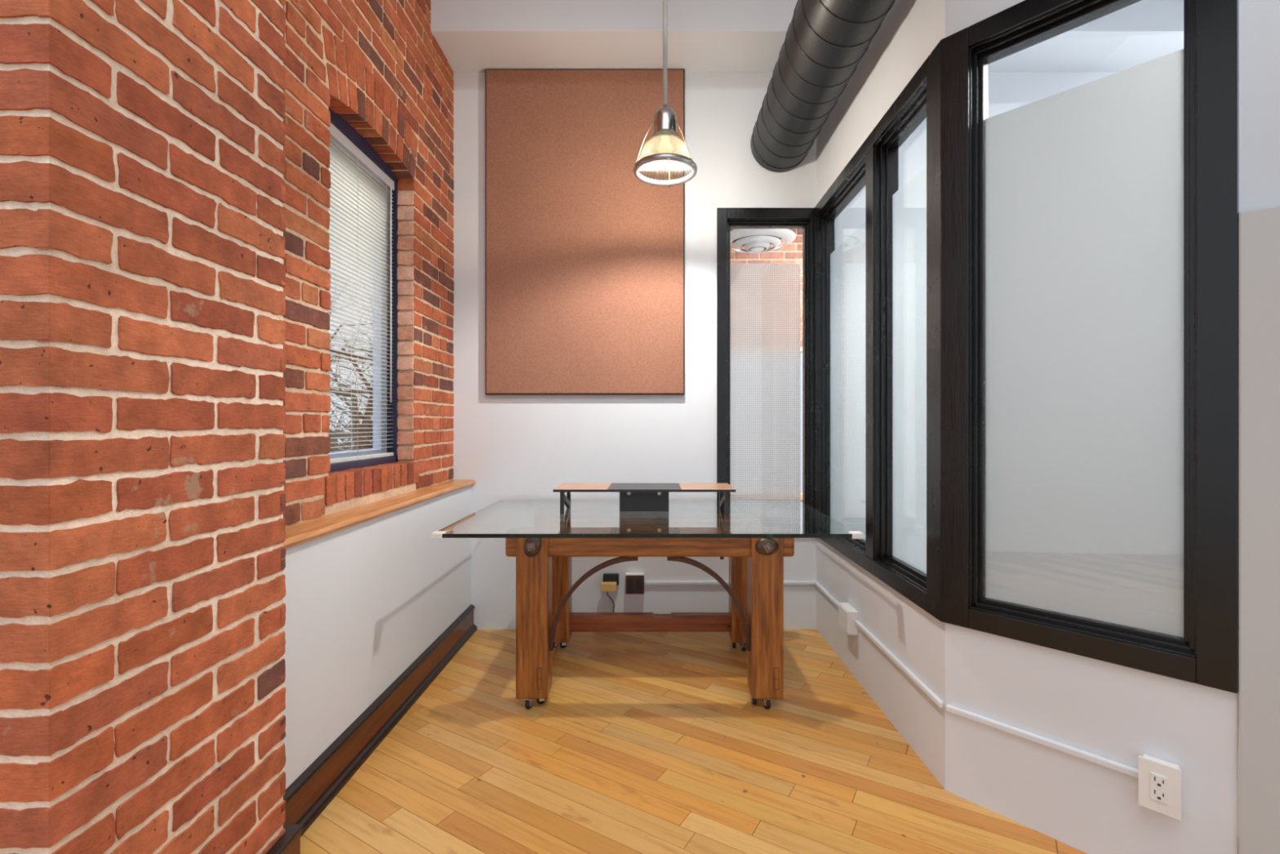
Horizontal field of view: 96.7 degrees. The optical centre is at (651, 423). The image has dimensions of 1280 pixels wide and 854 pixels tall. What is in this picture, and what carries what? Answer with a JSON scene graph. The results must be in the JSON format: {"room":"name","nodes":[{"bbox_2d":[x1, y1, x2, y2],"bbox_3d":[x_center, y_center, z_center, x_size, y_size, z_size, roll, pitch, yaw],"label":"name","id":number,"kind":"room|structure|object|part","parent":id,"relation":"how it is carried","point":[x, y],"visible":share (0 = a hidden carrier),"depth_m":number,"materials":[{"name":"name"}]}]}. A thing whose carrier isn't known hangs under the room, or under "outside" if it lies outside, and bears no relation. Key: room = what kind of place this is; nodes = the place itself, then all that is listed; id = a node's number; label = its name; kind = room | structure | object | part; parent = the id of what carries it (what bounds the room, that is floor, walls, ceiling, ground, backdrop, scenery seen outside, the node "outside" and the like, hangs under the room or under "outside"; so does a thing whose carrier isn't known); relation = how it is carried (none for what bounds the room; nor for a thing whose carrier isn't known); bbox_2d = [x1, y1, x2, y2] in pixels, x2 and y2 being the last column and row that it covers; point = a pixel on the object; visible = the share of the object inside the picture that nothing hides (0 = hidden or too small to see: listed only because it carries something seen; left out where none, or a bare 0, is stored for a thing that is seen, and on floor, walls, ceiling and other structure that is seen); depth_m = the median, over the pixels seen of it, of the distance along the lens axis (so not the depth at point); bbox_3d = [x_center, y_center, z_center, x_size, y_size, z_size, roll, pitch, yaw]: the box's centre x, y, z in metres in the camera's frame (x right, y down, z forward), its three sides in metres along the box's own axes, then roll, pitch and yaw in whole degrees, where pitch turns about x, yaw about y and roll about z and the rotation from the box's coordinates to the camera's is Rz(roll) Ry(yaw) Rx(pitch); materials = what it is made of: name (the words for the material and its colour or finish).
{"room":"office","nodes":[
{"label":"office","id":0,"kind":"room"},
{"bbox_2d":[0,0,286,853],"bbox_3d":[-1.357,-0.901,1.188,0.818,4.203,0.582,0,0,0],"label":"wall pier","id":1,"kind":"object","parent":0,"point":[143,156],"visible":1,"depth_m":1.05,"materials":[{"name":"red brick"}]},
{"bbox_2d":[266,824,303,853],"bbox_3d":[-0.945,1.129,1.186,0.050,0.142,0.638,0,0,0],"label":"baseboard","id":2,"kind":"object","parent":1,"relation":"attached to","point":[289,842],"visible":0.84,"depth_m":1.46,"materials":[{"name":"brown wood"}]},
{"bbox_2d":[283,0,453,526],"bbox_3d":[-1.255,-1.323,2.388,0.206,3.362,1.872,0,0,0],"label":"wall","id":3,"kind":"structure","parent":0,"point":[379,65],"depth_m":2.39,"materials":[{"name":"red brick"}]},
{"bbox_2d":[328,106,397,472],"bbox_3d":[-1.285,-0.521,2.410,0.090,1.423,0.732,0,0,0],"label":"window","id":4,"kind":"structure","parent":3,"relation":"in","point":[338,122],"depth_m":2.72,"materials":[{"name":"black metal"}]},
{"bbox_3d":[-1.305,-0.495,2.410,0.040,1.310,0.696,0,0,0],"label":"sash","id":5,"kind":"part","parent":4,"relation":"part of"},
{"bbox_2d":[328,122,394,463],"bbox_3d":[-1.257,-0.506,2.410,0.034,1.325,0.688,0,0,0],"label":"blind","id":6,"kind":"object","parent":4,"relation":"attached to","point":[358,180],"visible":0.62,"depth_m":2.44,"materials":[{"name":"white plastic"}]},
{"bbox_3d":[-1.260,0.148,2.410,0.024,0.016,0.684,0,0,0],"label":"rail","id":7,"kind":"part","parent":6,"relation":"part of","materials":[{"name":"white plastic"}]},
{"bbox_3d":[-1.260,-0.489,2.410,0.028,1.272,0.526,0,0,0],"label":"ladder cord","id":8,"kind":"part","parent":6,"relation":"part of","materials":[{"name":"white fabric"}]},
{"bbox_2d":[283,485,471,788],"bbox_3d":[-1.208,0.779,2.393,0.305,0.842,1.855,0,0,0],"label":"wall","id":9,"kind":"structure","parent":0,"point":[363,601],"depth_m":2.07,"materials":[{"name":"white paint"}]},
{"bbox_2d":[283,480,475,548],"bbox_3d":[-1.097,0.343,2.394,0.136,0.030,1.846,0,0,0],"label":"trim","id":10,"kind":"structure","parent":9,"relation":"attached to","point":[296,534],"depth_m":2.10,"materials":[{"name":"brown wood"}]},
{"bbox_2d":[283,604,477,836],"bbox_3d":[-1.037,1.127,2.396,0.036,0.146,1.842,0,0,0],"label":"baseboard","id":11,"kind":"structure","parent":9,"relation":"attached to","point":[306,797],"depth_m":2.07,"materials":[{"name":"brown wood"}]},
{"bbox_2d":[300,628,1087,853],"bbox_3d":[0.650,1.230,0.818,6.590,0.060,6.436,0,0,0],"label":"floor","id":12,"kind":"structure","parent":0,"point":[639,742],"depth_m":1.96,"materials":[{"name":"brown wood"}]},
{"bbox_2d":[431,499,863,708],"bbox_3d":[-0.019,0.816,2.744,1.704,0.768,1.012,0,0,0],"label":"desk","id":13,"kind":"object","parent":12,"relation":"on","point":[756,535],"visible":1,"depth_m":2.40,"materials":[{"name":"brown wood"}]},
{"bbox_2d":[523,537,541,556],"bbox_3d":[-0.499,0.510,2.357,0.075,0.096,0.042,0,0,0],"label":"washer","id":14,"kind":"object","parent":13,"relation":"in","point":[531,546],"depth_m":2.37,"materials":[{"name":"metal"}]},
{"bbox_3d":[-0.504,0.803,2.437,0.134,0.702,0.120,0,0,0],"label":"leg","id":15,"kind":"part","parent":13,"relation":"part of","materials":[{"name":"brown wood"}]},
{"bbox_3d":[-0.504,0.803,3.045,0.134,0.702,0.120,0,0,0],"label":"leg","id":16,"kind":"part","parent":13,"relation":"part of","materials":[{"name":"brown wood"}]},
{"bbox_2d":[552,483,735,514],"bbox_3d":[-0.036,0.374,2.841,0.867,0.122,0.287,0,0,0],"label":"shelf","id":17,"kind":"object","parent":13,"relation":"on","point":[633,497],"visible":1,"depth_m":2.80,"materials":[{"name":"brown wood"}]},
{"bbox_3d":[-0.431,0.380,2.837,0.018,0.109,0.235,0,0,0],"label":"leg","id":18,"kind":"part","parent":17,"relation":"part of","materials":[{"name":"black metal"}]},
{"bbox_3d":[-0.038,0.380,2.803,0.243,0.109,0.006,0,0,0],"label":"plate","id":19,"kind":"part","parent":17,"relation":"part of","materials":[{"name":"black metal"}]},
{"bbox_3d":[0.359,0.380,2.837,0.018,0.109,0.235,0,0,0],"label":"leg","id":20,"kind":"part","parent":17,"relation":"part of","materials":[{"name":"black metal"}]},
{"bbox_3d":[-0.019,0.443,2.746,1.696,0.016,1.008,0,0,0],"label":"glass","id":21,"kind":"part","parent":13,"relation":"part of","materials":[{"name":"clear glass"}]},
{"bbox_3d":[-0.009,0.510,2.440,1.226,0.112,0.074,0,0,0],"label":"rail","id":22,"kind":"part","parent":13,"relation":"part of","materials":[{"name":"brown wood"}]},
{"bbox_3d":[0.485,0.803,3.045,0.134,0.702,0.120,0,0,0],"label":"leg","id":23,"kind":"part","parent":13,"relation":"part of","materials":[{"name":"brown wood"}]},
{"bbox_3d":[0.485,0.803,2.437,0.134,0.702,0.120,0,0,0],"label":"leg","id":24,"kind":"part","parent":13,"relation":"part of","materials":[{"name":"brown wood"}]},
{"bbox_2d":[755,537,778,555],"bbox_3d":[0.480,0.514,2.357,0.098,0.072,0.042,0,0,0],"label":"washer","id":25,"kind":"object","parent":13,"relation":"in","point":[763,546],"depth_m":2.37,"materials":[{"name":"metal"}]},
{"bbox_2d":[1236,205,1279,853],"bbox_3d":[1.908,0.346,1.034,1.201,1.708,0.024,0,0,34],"label":"partition panel","id":26,"kind":"object","parent":12,"relation":"on","point":[1258,695],"visible":1,"depth_m":1.34,"materials":[{"name":"grey laminate"}]},
{"bbox_2d":[730,228,802,502],"bbox_3d":[1.100,-0.325,5.257,4.800,3.050,0.126,0,0,0],"label":"brick wall","id":27,"kind":"structure","parent":0,"point":[792,253],"depth_m":5.19,"materials":[{"name":"red brick"}]},
{"bbox_2d":[453,71,1117,628],"bbox_3d":[1.070,-0.900,3.385,4.860,4.200,0.130,0,0,0],"label":"wall","id":28,"kind":"structure","parent":0,"point":[513,446],"depth_m":3.32,"materials":[{"name":"white paint"}]},
{"bbox_2d":[484,69,684,395],"bbox_3d":[-0.388,-1.106,3.300,1.152,1.880,0.040,0,0,0],"label":"wall panel","id":29,"kind":"object","parent":28,"relation":"attached to","point":[584,257],"visible":1,"depth_m":3.28,"materials":[{"name":"orange fabric"}]},
{"bbox_2d":[603,573,618,585],"bbox_3d":[-0.238,0.905,3.300,0.090,0.062,0.041,0,0,0],"label":"wall outlet","id":30,"kind":"object","parent":28,"relation":"attached to","point":[606,576],"visible":0.84,"depth_m":3.28,"materials":[{"name":"black plastic"}]},
{"bbox_2d":[604,576,609,581],"bbox_3d":[-0.258,0.902,3.282,0.028,0.040,0.004,0,0,0],"label":"receptacle","id":31,"kind":"object","parent":30,"relation":"attached to","point":[606,578],"depth_m":3.28,"materials":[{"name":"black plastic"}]},
{"bbox_2d":[600,581,616,612],"bbox_3d":[-0.248,1.054,3.269,0.088,0.284,0.069,0,0,0],"label":"plug adapter","id":32,"kind":"object","parent":30,"relation":"attached to","point":[606,586],"visible":0.88,"depth_m":3.23,"materials":[{"name":"beige plastic"}]},
{"bbox_3d":[-0.236,1.076,3.275,0.028,0.241,0.061,0,0,21],"label":"cord","id":33,"kind":"part","parent":32,"relation":"part of","materials":[{"name":"black rubber"}]},
{"bbox_3d":[-0.238,0.905,3.287,0.080,0.054,0.006,0,0,0],"label":"plate","id":34,"kind":"part","parent":30,"relation":"part of","materials":[{"name":"black plastic"}]},
{"bbox_2d":[611,576,616,581],"bbox_3d":[-0.218,0.902,3.282,0.028,0.040,0.004,0,0,0],"label":"receptacle","id":35,"kind":"object","parent":30,"relation":"attached to","point":[613,578],"depth_m":3.28,"materials":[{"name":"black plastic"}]},
{"bbox_2d":[625,572,644,594],"bbox_3d":[-0.098,0.925,3.294,0.108,0.113,0.052,0,0,0],"label":"wall outlet","id":36,"kind":"object","parent":28,"relation":"attached to","point":[634,581],"visible":1,"depth_m":3.27,"materials":[{"name":"brown plastic"}]},
{"bbox_2d":[627,578,633,590],"bbox_3d":[-0.122,0.927,3.271,0.032,0.068,0.004,0,0,0],"label":"receptacle","id":37,"kind":"object","parent":36,"relation":"attached to","point":[630,581],"depth_m":3.27,"materials":[{"name":"black plastic"}]},
{"bbox_2d":[636,578,641,590],"bbox_3d":[-0.074,0.927,3.271,0.032,0.068,0.004,0,0,0],"label":"receptacle","id":38,"kind":"object","parent":36,"relation":"attached to","point":[638,580],"depth_m":3.27,"materials":[{"name":"black plastic"}]},
{"bbox_2d":[644,580,815,584],"bbox_3d":[0.457,0.928,3.312,0.999,0.022,0.016,0,0,0],"label":"conduit","id":39,"kind":"object","parent":28,"relation":"attached to","point":[646,582],"visible":0.8,"depth_m":3.30,"materials":[{"name":"white paint"}]},
{"bbox_2d":[716,208,813,507],"bbox_3d":[0.667,-0.302,3.353,0.579,1.899,0.103,0,0,0],"label":"window","id":40,"kind":"structure","parent":28,"relation":"in","point":[758,304],"depth_m":3.38,"materials":[{"name":"glass"}]},
{"bbox_2d":[750,0,895,172],"bbox_3d":[0.742,-1.630,1.058,0.344,0.344,4.515,0,0,0],"label":"vent duct","id":41,"kind":"object","parent":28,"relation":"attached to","point":[825,42],"visible":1,"depth_m":2.44,"materials":[{"name":"black metal"}]},
{"bbox_2d":[430,0,1183,71],"bbox_3d":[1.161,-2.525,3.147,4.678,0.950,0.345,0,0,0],"label":"ceiling","id":42,"kind":"structure","parent":0,"point":[472,35],"depth_m":3.01,"materials":[{"name":"white paint"}]},
{"bbox_2d":[816,0,945,789],"bbox_3d":[1.015,-0.900,2.591,0.110,4.200,1.457,0,0,0],"label":"wall","id":43,"kind":"structure","parent":0,"point":[909,32],"depth_m":2.34,"materials":[{"name":"white paint"}]},
{"bbox_2d":[814,581,839,607],"bbox_3d":[0.952,0.928,3.050,0.016,0.022,0.531,0,0,0],"label":"conduit","id":44,"kind":"object","parent":43,"relation":"attached to","point":[817,584],"visible":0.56,"depth_m":3.08,"materials":[{"name":"white paint"}]},
{"bbox_2d":[838,602,857,635],"bbox_3d":[0.935,0.930,2.715,0.050,0.110,0.138,0,0,0],"label":"junction box","id":45,"kind":"object","parent":43,"relation":"attached to","point":[847,614],"visible":0.99,"depth_m":2.66,"materials":[{"name":"white plastic"}]},
{"bbox_3d":[0.912,0.930,2.715,0.004,0.100,0.128,0,0,0],"label":"lid","id":46,"kind":"part","parent":45,"relation":"part of","materials":[{"name":"white plastic"}]},
{"bbox_2d":[813,40,941,621],"bbox_3d":[0.994,-0.302,2.588,0.103,1.899,1.464,0,0,0],"label":"window","id":47,"kind":"structure","parent":43,"relation":"in","point":[877,295],"depth_m":2.41,"materials":[{"name":"clear glass"}]},
{"bbox_2d":[855,620,943,707],"bbox_3d":[0.952,0.925,2.256,0.016,0.022,0.778,0,0,0],"label":"conduit","id":48,"kind":"object","parent":43,"relation":"attached to","point":[904,668],"visible":1,"depth_m":2.14,"materials":[{"name":"white paint"}]},
{"bbox_2d":[945,0,1238,853],"bbox_3d":[1.227,-0.900,1.655,0.110,4.200,0.668,0,0,-43],"label":"wall","id":49,"kind":"structure","parent":0,"point":[1117,713],"depth_m":1.60,"materials":[{"name":"white paint"}]},
{"bbox_2d":[946,704,1137,777],"bbox_3d":[1.123,0.925,1.675,0.016,0.022,0.487,0,0,-43],"label":"conduit","id":50,"kind":"object","parent":49,"relation":"attached to","point":[1127,770],"visible":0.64,"depth_m":1.65,"materials":[{"name":"white paint"}]},
{"bbox_2d":[941,0,1237,693],"bbox_3d":[1.209,-0.302,1.643,0.103,1.899,0.675,0,0,-43],"label":"window","id":51,"kind":"structure","parent":49,"relation":"in","point":[1089,231],"depth_m":1.62,"materials":[{"name":"clear glass"}]},
{"bbox_2d":[1137,754,1181,820],"bbox_3d":[1.303,0.927,1.459,0.045,0.126,0.082,0,0,-43],"label":"wall outlet","id":52,"kind":"object","parent":49,"relation":"attached to","point":[1159,780],"visible":1,"depth_m":1.45,"materials":[{"name":"white plastic"}]},
{"bbox_2d":[1150,772,1168,804],"bbox_3d":[1.289,0.927,1.446,0.004,0.067,0.033,0,0,-43],"label":"receptacle","id":53,"kind":"object","parent":52,"relation":"attached to","point":[1158,780],"depth_m":1.44,"materials":[{"name":"white plastic"}]},
{"bbox_2d":[1238,0,1279,212],"bbox_3d":[2.080,-0.900,1.013,1.494,4.200,0.120,0,0,34],"label":"wall","id":54,"kind":"structure","parent":0,"point":[1259,20],"depth_m":1.37,"materials":[{"name":"grey paint"}]},
{"bbox_3d":[0.500,-3.050,1.450,6.200,0.100,4.100,0,0,0],"label":"ceiling","id":55,"kind":"structure","parent":0,"visible":0},
{"bbox_2d":[633,0,697,187],"bbox_3d":[0.060,-2.057,2.586,0.290,1.887,0.296,0,0,0],"label":"pendant lamp","id":56,"kind":"object","parent":55,"relation":"hanging from","point":[664,120],"visible":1,"depth_m":2.56,"materials":[{"name":"grey metal"}]},
{"bbox_3d":[0.060,-2.212,2.586,0.021,1.576,0.020,0,0,0],"label":"stem","id":57,"kind":"part","parent":56,"relation":"part of","materials":[{"name":"grey metal"}]},
{"bbox_3d":[0.060,-1.256,2.586,0.068,0.090,0.068,0,0,0],"label":"bulb","id":58,"kind":"part","parent":56,"relation":"part of","materials":[{"name":"glass"}]},
{"bbox_3d":[1.100,-1.900,4.375,4.800,0.100,1.850,0,0,0],"label":"ceiling","id":59,"kind":"structure","parent":0,"visible":0},
{"bbox_2d":[730,228,795,253],"bbox_3d":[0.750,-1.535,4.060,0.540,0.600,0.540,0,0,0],"label":"ceiling vent","id":60,"kind":"object","parent":59,"relation":"in","point":[754,238],"visible":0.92,"depth_m":3.94,"materials":[{"name":"white plastic"}]},
{"label":"outside","id":61,"kind":"structure","parent":0,"visible":0},
{"bbox_3d":[-15.800,4.300,18.000,28.400,0.200,44.000,0,0,0],"label":"ground","id":62,"kind":"structure","parent":61,"visible":0},
{"bbox_2d":[328,285,373,453],"bbox_3d":[-3.427,0.774,7.982,5.897,6.877,6.506,0,0,19],"label":"bare tree","id":63,"kind":"object","parent":62,"relation":"on","point":[357,434],"visible":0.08,"depth_m":7.22,"materials":[{"name":"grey plant"}]},
{"bbox_2d":[328,326,373,451],"bbox_3d":[-7.694,0.627,14.784,8.170,7.152,7.111,0,0,-38],"label":"bare tree","id":64,"kind":"object","parent":62,"relation":"on","point":[332,379],"visible":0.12,"depth_m":14.51,"materials":[{"name":"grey plant"}]},
{"bbox_2d":[328,333,373,451],"bbox_3d":[-11.670,-0.112,24.184,5.509,8.676,9.177,0,0,-43],"label":"bare tree","id":65,"kind":"object","parent":62,"relation":"on","point":[346,358],"visible":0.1,"depth_m":23.50,"materials":[{"name":"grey plant"}]}
]}

